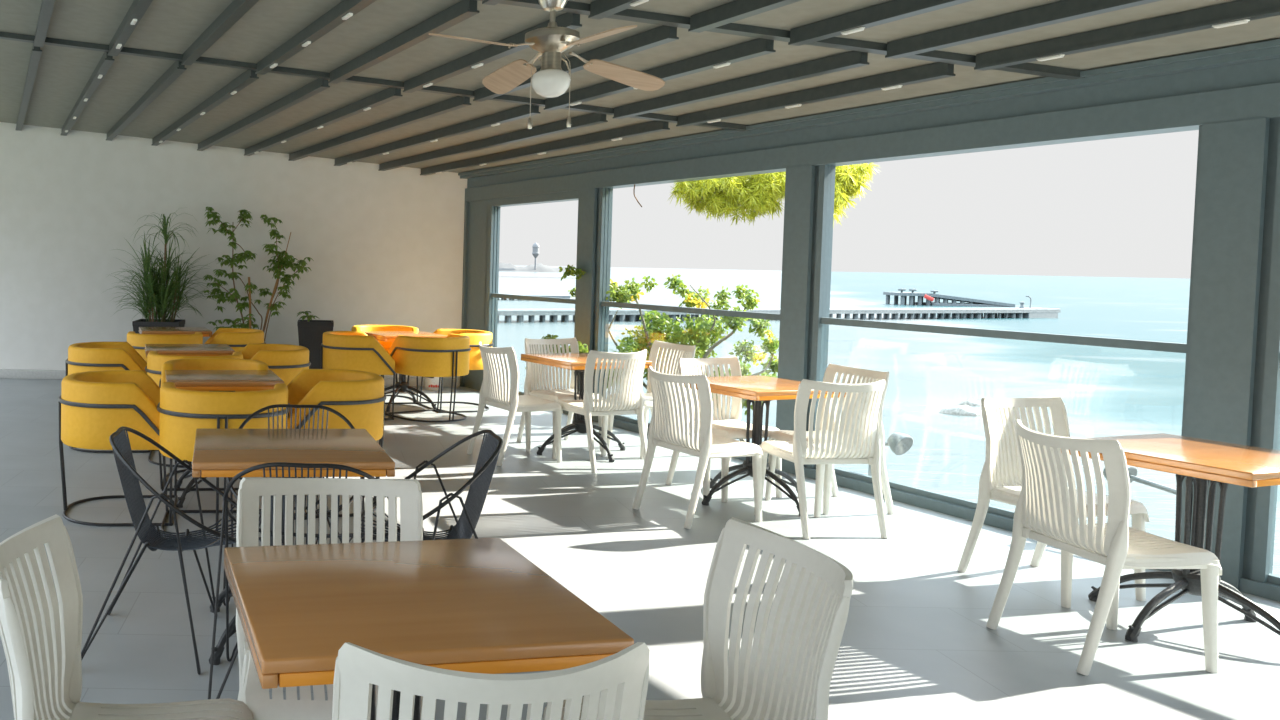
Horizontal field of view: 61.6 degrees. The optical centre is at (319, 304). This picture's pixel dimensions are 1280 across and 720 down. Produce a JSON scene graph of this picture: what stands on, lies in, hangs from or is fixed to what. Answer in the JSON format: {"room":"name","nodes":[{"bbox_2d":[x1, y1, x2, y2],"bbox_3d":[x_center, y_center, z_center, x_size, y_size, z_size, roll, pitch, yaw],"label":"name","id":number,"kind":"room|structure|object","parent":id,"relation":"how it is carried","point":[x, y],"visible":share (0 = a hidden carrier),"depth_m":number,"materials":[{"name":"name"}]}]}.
{"room":"seaside restaurant","nodes":[
{"label":"seaside restaurant","id":0,"kind":"room"},
{"bbox_2d":[0,122,466,385],"bbox_3d":[-1.689,-0.610,11.996,7.000,3.327,0.180,1,3,0],"label":"wall","id":1,"kind":"structure","parent":0,"point":[384,247],"depth_m":11.90,"materials":[{"name":"paint"}]},
{"bbox_2d":[16,43,41,130],"bbox_3d":[-2.810,-1.994,9.548,1.576,0.091,4.574,1,3,0],"label":"ceiling beam","id":2,"kind":"structure","parent":1,"relation":"attached to","point":[36,53],"depth_m":8.68,"materials":[{"name":"metal"}]},
{"bbox_2d":[61,52,114,135],"bbox_3d":[-2.284,-1.937,9.566,1.565,0.091,4.542,1,3,0],"label":"ceiling beam","id":3,"kind":"structure","parent":1,"relation":"attached to","point":[106,61],"depth_m":8.69,"materials":[{"name":"metal"}]},
{"bbox_2d":[106,61,186,140],"bbox_3d":[-1.757,-1.878,9.585,1.555,0.090,4.510,1,3,0],"label":"ceiling beam","id":4,"kind":"structure","parent":1,"relation":"attached to","point":[176,69],"depth_m":8.76,"materials":[{"name":"metal"}]},
{"bbox_2d":[151,70,258,145],"bbox_3d":[-1.222,-1.819,9.603,1.544,0.090,4.477,1,3,0],"label":"ceiling beam","id":5,"kind":"structure","parent":1,"relation":"attached to","point":[248,77],"depth_m":8.77,"materials":[{"name":"metal"}]},
{"bbox_2d":[0,369,458,386],"bbox_3d":[-1.787,0.857,11.910,6.860,0.100,0.119,1,3,0],"label":"baseboard","id":6,"kind":"structure","parent":1,"relation":"attached to","point":[4,373],"depth_m":11.85,"materials":[{"name":"stone"}]},
{"bbox_2d":[197,79,329,150],"bbox_3d":[-0.690,-1.761,9.622,1.533,0.090,4.444,1,3,0],"label":"ceiling beam","id":7,"kind":"structure","parent":1,"relation":"attached to","point":[317,86],"depth_m":8.81,"materials":[{"name":"metal"}]},
{"bbox_2d":[244,88,402,155],"bbox_3d":[-0.142,-1.700,9.641,1.522,0.090,4.410,1,3,0],"label":"ceiling beam","id":8,"kind":"structure","parent":1,"relation":"attached to","point":[389,94],"depth_m":8.85,"materials":[{"name":"metal"}]},
{"bbox_2d":[288,96,470,160],"bbox_3d":[0.381,-1.643,9.659,1.511,0.090,4.378,1,3,0],"label":"ceiling beam","id":9,"kind":"structure","parent":1,"relation":"attached to","point":[458,102],"depth_m":8.90,"materials":[{"name":"metal"}]},
{"bbox_2d":[334,105,539,165],"bbox_3d":[0.912,-1.584,9.677,1.500,0.090,4.345,1,3,0],"label":"trim","id":10,"kind":"structure","parent":1,"relation":"attached to","point":[523,111],"depth_m":8.94,"materials":[{"name":"metal"}]},
{"bbox_2d":[460,200,486,390],"bbox_3d":[1.867,-0.116,11.721,0.345,2.200,0.515,1,3,0],"label":"trim","id":11,"kind":"structure","parent":1,"relation":"attached to","point":[475,212],"depth_m":11.70,"materials":[{"name":"grey metal"}]},
{"bbox_2d":[378,113,607,170],"bbox_3d":[1.434,-1.527,9.695,1.490,0.090,4.313,1,3,0],"label":"trim","id":12,"kind":"structure","parent":1,"relation":"attached to","point":[590,119],"depth_m":9.01,"materials":[{"name":"metal"}]},
{"bbox_2d":[482,190,578,413],"bbox_3d":[2.265,-0.060,10.623,0.793,2.200,1.792,1,3,0],"label":"window","id":13,"kind":"structure","parent":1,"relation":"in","point":[493,205],"depth_m":11.36,"materials":[{"name":"grey metal"}]},
{"bbox_2d":[420,121,669,175],"bbox_3d":[1.920,-1.473,9.712,1.480,0.090,4.283,1,3,0],"label":"trim","id":14,"kind":"structure","parent":1,"relation":"attached to","point":[652,126],"depth_m":9.00,"materials":[{"name":"metal"}]},
{"bbox_2d":[591,188,779,461],"bbox_3d":[3.052,0.051,8.419,0.947,2.200,2.245,1,3,0],"label":"window","id":15,"kind":"structure","parent":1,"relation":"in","point":[604,195],"depth_m":9.41,"materials":[{"name":"grey metal"}]},
{"bbox_2d":[458,39,1279,178],"bbox_3d":[4.476,-1.135,4.086,5.702,0.062,15.565,1,3,0],"label":"beam","id":16,"kind":"structure","parent":1,"relation":"attached to","point":[1266,50],"depth_m":5.94,"materials":[{"name":"grey metal"}]},
{"bbox_2d":[465,58,1279,201],"bbox_3d":[4.572,-0.997,4.208,5.814,0.320,15.728,1,3,0],"label":"beam","id":17,"kind":"structure","parent":1,"relation":"attached to","point":[1183,101],"depth_m":6.01,"materials":[{"name":"grey metal"}]},
{"bbox_2d":[804,125,1201,570],"bbox_3d":[3.921,0.174,6.001,0.956,2.200,2.269,1,3,0],"label":"window","id":18,"kind":"structure","parent":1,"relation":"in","point":[824,185],"depth_m":6.51,"materials":[{"name":"grey metal"}]},
{"bbox_2d":[1239,117,1279,601],"bbox_3d":[4.798,0.297,3.562,0.952,2.200,2.259,1,3,0],"label":"window","id":19,"kind":"structure","parent":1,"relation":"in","point":[1258,579],"depth_m":4.60,"materials":[{"name":"glass"}]},
{"bbox_2d":[0,378,1279,719],"bbox_3d":[1.095,1.367,4.363,12.641,0.150,15.600,1,3,0],"label":"floor","id":20,"kind":"structure","parent":0,"point":[917,643],"depth_m":4.63,"materials":[{"name":"ceramic"}]},
{"bbox_2d":[66,342,150,452],"bbox_3d":[-1.638,0.700,7.776,0.664,0.779,0.721,1,3,-8],"label":"armchair","id":21,"kind":"object","parent":20,"relation":"on","point":[85,356],"visible":0.42,"depth_m":7.46,"materials":[{"name":"yellow fabric"}]},
{"bbox_2d":[59,370,177,525],"bbox_3d":[-1.160,0.798,5.739,0.664,0.779,0.721,1,3,-6],"label":"armchair","id":22,"kind":"object","parent":20,"relation":"on","point":[93,405],"visible":0.79,"depth_m":5.41,"materials":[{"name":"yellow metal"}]},
{"bbox_2d":[0,514,252,719],"bbox_3d":[-0.417,0.930,2.091,0.553,0.872,0.506,1,3,-3],"label":"slatted chair","id":23,"kind":"object","parent":20,"relation":"on","point":[41,638],"visible":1,"depth_m":2.22,"materials":[{"name":"white plastic"}]},
{"bbox_2d":[81,426,236,674],"bbox_3d":[-0.547,0.881,3.783,0.624,0.809,0.600,1,3,0],"label":"wire chair","id":24,"kind":"object","parent":20,"relation":"on","point":[150,535],"visible":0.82,"depth_m":3.74,"materials":[{"name":"black metal"}]},
{"bbox_2d":[104,212,213,333],"bbox_3d":[-1.808,-0.094,11.374,1.338,2.046,1.069,1,3,0],"label":"potted plant","id":25,"kind":"object","parent":20,"relation":"on","point":[161,294],"visible":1,"depth_m":11.32,"materials":[{"name":"green plant"}]},
{"bbox_2d":[127,331,202,361],"bbox_3d":[-1.429,0.642,9.194,0.721,0.779,0.664,1,3,-8],"label":"armchair","id":26,"kind":"object","parent":20,"relation":"on","point":[138,341],"visible":0.17,"depth_m":8.90,"materials":[{"name":"yellow fabric"}]},
{"bbox_2d":[139,327,211,336],"bbox_3d":[-1.472,0.618,10.098,0.684,0.752,0.625,1,3,-13],"label":"wooden table","id":27,"kind":"object","parent":20,"relation":"on","point":[206,332],"visible":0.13,"depth_m":9.85,"materials":[{"name":"wood"}]},
{"bbox_2d":[145,344,234,357],"bbox_3d":[-1.064,0.715,8.060,0.684,0.752,0.625,1,3,-11],"label":"wooden table","id":28,"kind":"object","parent":20,"relation":"on","point":[163,349],"visible":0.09,"depth_m":7.82,"materials":[{"name":"wood"}]},
{"bbox_2d":[145,351,242,467],"bbox_3d":[-0.912,0.736,7.276,0.721,0.779,0.664,1,3,-6],"label":"armchair","id":29,"kind":"object","parent":20,"relation":"on","point":[155,361],"visible":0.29,"depth_m":7.03,"materials":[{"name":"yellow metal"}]},
{"bbox_2d":[158,358,268,490],"bbox_3d":[-0.697,0.768,6.625,0.721,0.779,0.664,1,3,-6],"label":"armchair","id":30,"kind":"object","parent":20,"relation":"on","point":[188,363],"visible":0.15,"depth_m":6.78,"materials":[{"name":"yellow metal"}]},
{"bbox_2d":[157,382,290,540],"bbox_3d":[-0.524,0.824,5.427,0.721,0.779,0.664,1,3,-4],"label":"armchair","id":31,"kind":"object","parent":20,"relation":"on","point":[182,412],"visible":0.49,"depth_m":5.14,"materials":[{"name":"yellow fabric"}]},
{"bbox_2d":[165,370,284,507],"bbox_3d":[-0.606,0.807,6.142,0.684,0.752,0.625,1,3,-10],"label":"wooden table","id":32,"kind":"object","parent":20,"relation":"on","point":[195,380],"visible":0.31,"depth_m":5.92,"materials":[{"name":"wood"}]},
{"bbox_2d":[204,328,265,351],"bbox_3d":[-0.858,0.633,9.660,0.664,0.779,0.721,1,3,-6],"label":"armchair","id":33,"kind":"object","parent":20,"relation":"on","point":[237,339],"visible":0.18,"depth_m":9.34,"materials":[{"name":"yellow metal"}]},
{"bbox_2d":[201,207,312,340],"bbox_3d":[-0.717,-0.076,11.366,1.282,2.054,0.702,1,3,0],"label":"potted plant","id":34,"kind":"object","parent":20,"relation":"on","point":[280,264],"visible":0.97,"depth_m":11.32,"materials":[{"name":"green plant"}]},
{"bbox_2d":[240,344,310,384],"bbox_3d":[-0.410,0.720,7.864,0.664,0.779,0.721,1,3,-12],"label":"armchair","id":35,"kind":"object","parent":20,"relation":"on","point":[286,361],"visible":0.23,"depth_m":7.57,"materials":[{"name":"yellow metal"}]},
{"bbox_2d":[192,429,394,664],"bbox_3d":[-0.133,0.914,3.899,0.720,0.752,0.710,1,3,-6],"label":"wooden table","id":36,"kind":"object","parent":20,"relation":"on","point":[217,452],"visible":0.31,"depth_m":3.73,"materials":[{"name":"wood"}]},
{"bbox_2d":[223,404,364,605],"bbox_3d":[-0.107,0.866,4.332,0.600,0.809,0.624,1,3,0],"label":"wire chair","id":37,"kind":"object","parent":20,"relation":"on","point":[232,490],"visible":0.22,"depth_m":4.50,"materials":[{"name":"black metal"}]},
{"bbox_2d":[208,462,387,698],"bbox_3d":[-0.044,0.904,3.473,0.600,0.809,0.624,1,3,3],"label":"wire chair","id":38,"kind":"object","parent":20,"relation":"on","point":[226,512],"visible":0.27,"depth_m":3.28,"materials":[{"name":"black metal"}]},
{"bbox_2d":[297,311,333,368],"bbox_3d":[-0.064,0.518,11.232,0.417,0.903,0.403,1,3,0],"label":"potted plant","id":39,"kind":"object","parent":20,"relation":"on","point":[310,332],"visible":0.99,"depth_m":11.04,"materials":[{"name":"green plant"}]},
{"bbox_2d":[268,369,385,516],"bbox_3d":[0.058,0.809,6.025,0.664,0.779,0.721,1,3,-10],"label":"armchair","id":40,"kind":"object","parent":20,"relation":"on","point":[359,396],"visible":0.44,"depth_m":5.72,"materials":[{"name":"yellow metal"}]},
{"bbox_2d":[236,477,422,719],"bbox_3d":[0.026,0.918,2.572,0.506,0.872,0.553,1,3,-2],"label":"slatted chair","id":41,"kind":"object","parent":20,"relation":"on","point":[257,699],"visible":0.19,"depth_m":2.75,"materials":[{"name":"white plastic"}]},
{"bbox_2d":[321,331,395,419],"bbox_3d":[0.333,0.659,9.575,0.664,0.779,0.721,1,3,-6],"label":"armchair","id":42,"kind":"object","parent":20,"relation":"on","point":[345,350],"visible":0.7,"depth_m":9.24,"materials":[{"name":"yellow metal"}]},
{"bbox_2d":[351,325,422,403],"bbox_3d":[0.674,0.619,10.640,0.721,0.779,0.664,1,3,-10],"label":"armchair","id":43,"kind":"object","parent":20,"relation":"on","point":[386,345],"visible":0.13,"depth_m":10.82,"materials":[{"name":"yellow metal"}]},
{"bbox_2d":[363,331,446,411],"bbox_3d":[0.834,0.662,10.102,0.684,0.752,0.625,0,3,-20],"label":"wooden table","id":44,"kind":"object","parent":20,"relation":"on","point":[402,385],"visible":0.6,"depth_m":10.04,"materials":[{"name":"wood"}]},
{"bbox_2d":[382,334,470,421],"bbox_3d":[1.070,0.677,9.497,0.721,0.779,0.664,0,3,-32],"label":"armchair","id":45,"kind":"object","parent":20,"relation":"on","point":[429,357],"visible":0.96,"depth_m":9.22,"materials":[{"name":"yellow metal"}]},
{"bbox_2d":[353,429,502,541],"bbox_3d":[0.443,0.896,3.869,0.624,0.809,0.600,1,3,-3],"label":"wire chair","id":46,"kind":"object","parent":20,"relation":"on","point":[464,528],"visible":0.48,"depth_m":3.87,"materials":[{"name":"black metal"}]},
{"bbox_2d":[224,538,633,719],"bbox_3d":[0.176,0.994,2.210,0.720,0.752,0.710,1,3,-11],"label":"wooden table","id":47,"kind":"object","parent":20,"relation":"on","point":[479,605],"visible":0.82,"depth_m":2.05,"materials":[{"name":"brown wood"}]},
{"bbox_2d":[425,377,440,389],"bbox_3d":[1.322,0.828,11.595,0.209,0.305,0.183,1,3,0],"label":"sack","id":48,"kind":"object","parent":20,"relation":"on","point":[430,383],"visible":0.52,"depth_m":11.51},
{"bbox_2d":[417,329,493,412],"bbox_3d":[1.411,0.654,10.163,0.664,0.779,0.721,0,3,-15],"label":"armchair","id":49,"kind":"object","parent":20,"relation":"on","point":[476,336],"visible":0.41,"depth_m":9.86,"materials":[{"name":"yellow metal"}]},
{"bbox_2d":[332,642,649,719],"bbox_3d":[0.258,0.957,1.774,0.506,0.872,0.553,1,3,-3],"label":"slatted chair","id":50,"kind":"object","parent":20,"relation":"on","point":[621,678],"visible":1,"depth_m":1.52,"materials":[{"name":"white plastic"}]},
{"bbox_2d":[467,342,562,465],"bbox_3d":[1.476,0.728,7.549,0.553,0.872,0.506,0,3,-20],"label":"slatted chair","id":51,"kind":"object","parent":20,"relation":"on","point":[493,393],"visible":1,"depth_m":7.41,"materials":[{"name":"white plastic"}]},
{"bbox_2d":[517,338,602,452],"bbox_3d":[1.954,0.714,8.082,0.506,0.872,0.553,0,3,-20],"label":"slatted chair","id":52,"kind":"object","parent":20,"relation":"on","point":[532,346],"visible":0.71,"depth_m":8.23,"materials":[{"name":"white plastic"}]},
{"bbox_2d":[573,188,596,415],"bbox_3d":[2.615,-0.010,9.634,0.267,2.200,0.309,1,3,0],"label":"trim","id":53,"kind":"structure","parent":20,"relation":"on","point":[587,198],"depth_m":9.55,"materials":[{"name":"grey metal"}]},
{"bbox_2d":[521,353,651,461],"bbox_3d":[2.063,0.784,7.837,0.808,0.752,0.808,0,3,-20],"label":"wooden table","id":54,"kind":"object","parent":20,"relation":"on","point":[571,361],"visible":0.7,"depth_m":7.79,"materials":[{"name":"wood"}]},
{"bbox_2d":[552,349,646,472],"bbox_3d":[2.077,0.747,7.384,0.506,0.872,0.553,0,3,-20],"label":"slatted chair","id":55,"kind":"object","parent":20,"relation":"on","point":[632,375],"visible":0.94,"depth_m":7.18,"materials":[{"name":"white plastic"}]},
{"bbox_2d":[607,340,695,458],"bbox_3d":[2.640,0.735,7.915,0.553,0.872,0.506,0,3,-20],"label":"slatted chair","id":56,"kind":"object","parent":20,"relation":"on","point":[682,351],"visible":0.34,"depth_m":8.03,"materials":[{"name":"white plastic"}]},
{"bbox_2d":[542,517,852,719],"bbox_3d":[0.811,0.951,2.165,0.553,0.872,0.506,1,3,-4],"label":"slatted chair","id":57,"kind":"object","parent":20,"relation":"on","point":[788,676],"visible":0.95,"depth_m":2.27,"materials":[{"name":"white plastic"}]},
{"bbox_2d":[633,366,763,528],"bbox_3d":[2.238,0.815,5.902,0.553,0.872,0.506,0,3,-20],"label":"slatted chair","id":58,"kind":"object","parent":20,"relation":"on","point":[664,431],"visible":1,"depth_m":5.77,"materials":[{"name":"white plastic"}]},
{"bbox_2d":[666,356,781,501],"bbox_3d":[2.666,0.794,6.575,0.506,0.872,0.553,0,3,-20],"label":"slatted chair","id":59,"kind":"object","parent":20,"relation":"on","point":[732,427],"visible":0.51,"depth_m":6.73,"materials":[{"name":"white plastic"}]},
{"bbox_2d":[674,375,845,515],"bbox_3d":[2.753,0.865,6.302,0.808,0.752,0.808,0,3,-20],"label":"wooden table","id":60,"kind":"object","parent":20,"relation":"on","point":[759,388],"visible":0.8,"depth_m":6.22,"materials":[{"name":"wood"}]},
{"bbox_2d":[776,165,814,474],"bbox_3d":[3.484,0.112,7.216,0.258,2.200,0.285,1,3,0],"label":"trim","id":61,"kind":"structure","parent":20,"relation":"on","point":[799,181],"depth_m":7.17,"materials":[{"name":"grey metal"}]},
{"bbox_2d":[754,379,887,538],"bbox_3d":[2.858,0.835,5.710,0.506,0.872,0.553,1,3,-6],"label":"slatted chair","id":62,"kind":"object","parent":20,"relation":"on","point":[864,423],"visible":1,"depth_m":5.52,"materials":[{"name":"white plastic"}]},
{"bbox_2d":[765,363,894,517],"bbox_3d":[3.155,0.820,6.186,0.553,0.872,0.506,0,3,-14],"label":"slatted chair","id":63,"kind":"object","parent":20,"relation":"on","point":[868,376],"visible":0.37,"depth_m":6.23,"materials":[{"name":"white plastic"}]},
{"bbox_2d":[957,396,1148,607],"bbox_3d":[3.446,0.890,4.699,0.506,0.872,0.553,0,3,-15],"label":"slatted chair","id":64,"kind":"object","parent":20,"relation":"on","point":[1000,480],"visible":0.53,"depth_m":4.84,"materials":[{"name":"white plastic"}]},
{"bbox_2d":[986,419,1221,675],"bbox_3d":[3.053,0.918,3.899,0.553,0.872,0.506,1,3,-4],"label":"slatted chair","id":65,"kind":"object","parent":20,"relation":"on","point":[1042,514],"visible":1,"depth_m":3.75,"materials":[{"name":"white plastic"}]},
{"bbox_2d":[1061,433,1279,641],"bbox_3d":[3.628,0.976,4.133,0.808,0.752,0.808,0,3,-20],"label":"wooden table","id":66,"kind":"object","parent":20,"relation":"on","point":[1223,463],"visible":0.8,"depth_m":4.08,"materials":[{"name":"wood"}]},
{"bbox_2d":[1181,118,1269,589],"bbox_3d":[4.360,0.235,4.779,0.263,2.200,0.300,1,3,0],"label":"column","id":67,"kind":"structure","parent":20,"relation":"on","point":[1234,154],"depth_m":4.71,"materials":[{"name":"grey metal"}]},
{"bbox_2d":[0,0,1279,172],"bbox_3d":[-0.051,-1.628,2.912,14.746,0.852,18.995,1,3,0],"label":"ceiling","id":68,"kind":"structure","parent":0,"point":[170,26],"depth_m":6.54,"materials":[{"name":"fabric"}]},
{"bbox_2d":[33,0,54,46],"bbox_3d":[-1.654,-1.829,6.060,0.770,0.084,2.147,1,3,0],"label":"trim","id":69,"kind":"structure","parent":68,"relation":"attached to","point":[47,6],"depth_m":6.39,"materials":[{"name":"metal"}]},
{"bbox_2d":[108,0,152,55],"bbox_3d":[-1.134,-1.772,6.096,0.769,0.084,2.143,1,3,0],"label":"ceiling beam","id":70,"kind":"structure","parent":68,"relation":"attached to","point":[138,8],"depth_m":6.29,"materials":[{"name":"metal"}]},
{"bbox_2d":[181,0,258,64],"bbox_3d":[-0.612,-1.714,6.133,0.768,0.084,2.140,1,3,0],"label":"ceiling beam","id":71,"kind":"structure","parent":68,"relation":"attached to","point":[236,9],"depth_m":6.15,"materials":[{"name":"metal"}]},
{"bbox_2d":[255,0,375,74],"bbox_3d":[-0.084,-1.656,6.169,0.767,0.084,2.136,1,3,0],"label":"ceiling beam","id":72,"kind":"structure","parent":68,"relation":"attached to","point":[330,20],"depth_m":5.99,"materials":[{"name":"metal"}]},
{"bbox_2d":[0,31,749,130],"bbox_3d":[-0.817,-1.770,7.258,8.102,0.794,0.572,1,3,0],"label":"ceiling beam","id":73,"kind":"structure","parent":68,"relation":"attached to","point":[3,35],"depth_m":7.30,"materials":[{"name":"metal"}]},
{"bbox_2d":[328,0,478,83],"bbox_3d":[0.442,-1.599,6.206,0.765,0.084,2.132,1,3,0],"label":"ceiling beam","id":74,"kind":"structure","parent":68,"relation":"attached to","point":[462,10],"depth_m":5.91,"materials":[{"name":"metal"}]},
{"bbox_2d":[403,13,581,92],"bbox_3d":[0.984,-1.539,6.244,0.764,0.084,2.129,1,3,0],"label":"trim","id":75,"kind":"structure","parent":68,"relation":"attached to","point":[492,52],"depth_m":6.17,"materials":[{"name":"metal"}]},
{"bbox_2d":[482,0,503,4],"bbox_3d":[1.191,-1.491,3.946,0.765,0.084,2.131,1,3,0],"label":"trim","id":76,"kind":"structure","parent":68,"relation":"attached to","point":[487,2],"depth_m":4.96,"materials":[{"name":"metal"}]},
{"bbox_2d":[429,0,664,128],"bbox_3d":[1.027,-1.169,4.447,1.121,0.767,1.126,1,3,0],"label":"ceiling fan","id":77,"kind":"object","parent":68,"relation":"hanging from","point":[551,81],"visible":1,"depth_m":4.44,"materials":[{"name":"wood"}]},
{"bbox_2d":[473,25,678,101],"bbox_3d":[1.501,-1.482,6.280,0.763,0.084,2.125,1,3,0],"label":"trim","id":78,"kind":"structure","parent":68,"relation":"attached to","point":[663,34],"depth_m":5.67,"materials":[{"name":"metal"}]},
{"bbox_2d":[588,0,637,18],"bbox_3d":[1.732,-1.432,3.985,0.765,0.084,2.131,1,3,0],"label":"trim","id":79,"kind":"structure","parent":68,"relation":"attached to","point":[599,9],"depth_m":4.91,"materials":[{"name":"metal"}]},
{"bbox_2d":[630,0,648,6],"bbox_3d":[1.498,-1.419,4.690,0.028,0.013,0.124,0,3,-18],"label":"strip light","id":80,"kind":"object","parent":79,"relation":"attached to","point":[638,2],"visible":1,"depth_m":4.68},
{"bbox_2d":[544,38,775,110],"bbox_3d":[2.026,-1.425,6.316,0.762,0.084,2.122,1,3,0],"label":"trim","id":81,"kind":"structure","parent":68,"relation":"attached to","point":[758,47],"depth_m":5.90,"materials":[{"name":"metal"}]},
{"bbox_2d":[613,51,868,118],"bbox_3d":[2.542,-1.368,6.352,0.761,0.084,2.118,1,3,0],"label":"trim","id":82,"kind":"structure","parent":68,"relation":"attached to","point":[851,59],"depth_m":6.08,"materials":[{"name":"metal"}]},
{"bbox_2d":[688,0,800,32],"bbox_3d":[2.249,-1.375,4.024,0.765,0.084,2.130,1,3,0],"label":"trim","id":83,"kind":"structure","parent":68,"relation":"attached to","point":[736,10],"depth_m":4.79,"materials":[{"name":"metal"}]},
{"bbox_2d":[477,0,1084,79],"bbox_3d":[-0.416,-1.701,4.965,8.908,0.872,0.684,1,3,0],"label":"trim","id":84,"kind":"structure","parent":68,"relation":"attached to","point":[570,7],"depth_m":5.16,"materials":[{"name":"metal"}]},
{"bbox_2d":[676,62,954,126],"bbox_3d":[3.023,-1.315,6.386,0.760,0.084,2.115,1,3,0],"label":"trim","id":85,"kind":"structure","parent":68,"relation":"attached to","point":[934,71],"depth_m":6.11,"materials":[{"name":"metal"}]},
{"bbox_2d":[881,85,901,89],"bbox_3d":[3.253,-1.236,5.691,0.028,0.013,0.124,0,3,-18],"label":"strip light","id":86,"kind":"object","parent":85,"relation":"attached to","point":[896,86],"visible":1,"depth_m":5.68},
{"bbox_2d":[788,0,972,45],"bbox_3d":[2.773,-1.318,4.062,0.764,0.084,2.130,1,3,0],"label":"trim","id":87,"kind":"structure","parent":68,"relation":"attached to","point":[894,10],"depth_m":4.67,"materials":[{"name":"metal"}]},
{"bbox_2d":[841,27,864,34],"bbox_3d":[2.539,-1.305,4.766,0.028,0.013,0.124,0,3,-18],"label":"strip light","id":88,"kind":"object","parent":87,"relation":"attached to","point":[859,28],"visible":1,"depth_m":4.75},
{"bbox_2d":[885,0,1161,58],"bbox_3d":[3.289,-1.261,4.100,0.764,0.084,2.129,1,3,0],"label":"trim","id":89,"kind":"structure","parent":68,"relation":"attached to","point":[1065,10],"depth_m":4.54,"materials":[{"name":"metal"}]},
{"bbox_2d":[974,0,1279,70],"bbox_3d":[3.769,-1.208,4.136,0.764,0.084,2.129,1,3,0],"label":"trim","id":90,"kind":"structure","parent":68,"relation":"attached to","point":[1201,18],"depth_m":4.47,"materials":[{"name":"metal"}]},
{"bbox_2d":[1036,54,1064,60],"bbox_3d":[3.535,-1.196,4.839,0.028,0.013,0.124,0,3,-18],"label":"strip light","id":91,"kind":"object","parent":90,"relation":"attached to","point":[1059,55],"visible":1,"depth_m":4.82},
{"bbox_2d":[1212,19,1249,27],"bbox_3d":[3.768,-1.162,4.137,0.028,0.013,0.124,0,3,-18],"label":"strip light","id":92,"kind":"object","parent":90,"relation":"attached to","point":[1244,21],"visible":1,"depth_m":4.13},
{"label":"outside","id":93,"kind":"structure","parent":0,"visible":0},
{"bbox_3d":[5.740,4.088,7.730,11.225,3.500,22.877,1,2,0],"label":"planting bed","id":94,"kind":"object","parent":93,"visible":0},
{"bbox_2d":[524,265,778,441],"bbox_3d":[3.449,0.956,9.673,2.940,2.653,0.972,1,3,0],"label":"shrub","id":95,"kind":"object","parent":94,"relation":"on","point":[703,333],"visible":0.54,"depth_m":9.58,"materials":[{"name":"green plant"}]},
{"bbox_2d":[633,163,878,226],"bbox_3d":[3.906,0.055,8.956,2.234,4.579,1.331,1,3,0],"label":"tree","id":96,"kind":"object","parent":94,"relation":"on","point":[761,193],"visible":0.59,"depth_m":8.73,"materials":[{"name":"green plant"}]},
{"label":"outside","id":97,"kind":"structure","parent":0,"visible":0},
{"bbox_2d":[497,265,1279,575],"bbox_3d":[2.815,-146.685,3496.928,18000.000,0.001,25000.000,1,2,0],"label":"sea","id":98,"kind":"structure","parent":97,"point":[1104,391],"depth_m":74.08,"materials":[{"name":"liquid"}]},
{"bbox_2d":[498,294,570,299],"bbox_3d":[31.436,-0.838,170.791,23.454,1.900,3.120,0,3,-14],"label":"pier","id":99,"kind":"structure","parent":98,"relation":"in","point":[552,296],"depth_m":171.48,"materials":[{"name":"concrete"}]},
{"bbox_2d":[499,276,625,279],"bbox_3d":[95.275,-13.434,479.791,110.000,0.596,7.200,1,2,0],"label":"sandbar","id":100,"kind":"structure","parent":98,"relation":"on","point":[499,276],"depth_m":478.48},
{"bbox_2d":[497,308,1060,322],"bbox_3d":[56.234,1.602,121.229,103.332,2.300,3.420,0,3,-24],"label":"pier","id":101,"kind":"structure","parent":98,"relation":"in","point":[623,314],"depth_m":124.97,"materials":[{"name":"concrete"}]},
{"bbox_2d":[883,289,1014,306],"bbox_3d":[116.855,-0.904,185.796,20.885,4.000,6.487,1,2,0],"label":"jetty","id":102,"kind":"object","parent":98,"relation":"in","point":[929,297],"visible":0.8,"depth_m":183.26,"materials":[{"name":"wood"}]},
{"bbox_2d":[939,405,981,415],"bbox_3d":[27.286,4.634,42.529,1.724,0.744,1.222,1,3,0],"label":"rock","id":103,"kind":"object","parent":98,"relation":"in","point":[964,410],"visible":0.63,"depth_m":42.21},
{"bbox_2d":[959,399,980,405],"bbox_3d":[29.668,4.538,45.477,1.088,0.522,0.842,1,3,0],"label":"rock","id":104,"kind":"object","parent":98,"relation":"in","point":[971,402],"visible":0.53,"depth_m":45.25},
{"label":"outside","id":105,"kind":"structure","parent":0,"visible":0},
{"bbox_3d":[3.849,3.591,7.025,8.158,4.480,21.772,1,2,0],"label":"wall","id":106,"kind":"structure","parent":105,"visible":0},
{"bbox_2d":[868,432,912,475],"bbox_3d":[3.906,1.110,6.904,0.156,0.491,0.331,0,3,-20],"label":"floodlight","id":107,"kind":"object","parent":106,"relation":"on","point":[899,443],"visible":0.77,"depth_m":6.78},
{"bbox_2d":[1103,465,1175,494],"bbox_3d":[4.458,1.152,5.369,0.156,0.561,0.466,0,3,-20],"label":"floodlight","id":108,"kind":"object","parent":106,"relation":"on","point":[1132,471],"visible":0.19,"depth_m":5.40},
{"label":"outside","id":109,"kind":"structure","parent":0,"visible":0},
{"bbox_2d":[499,263,574,272],"bbox_3d":[155.717,-35.848,921.683,190.000,9.301,95.000,1,2,0],"label":"far coast","id":110,"kind":"structure","parent":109,"point":[503,267],"depth_m":906.89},
{"bbox_2d":[532,243,539,269],"bbox_3d":[194.863,-43.075,903.818,6.600,26.600,6.600,1,2,0],"label":"water tower","id":111,"kind":"structure","parent":110,"relation":"on","point":[535,253],"depth_m":901.59,"materials":[{"name":"metal"}]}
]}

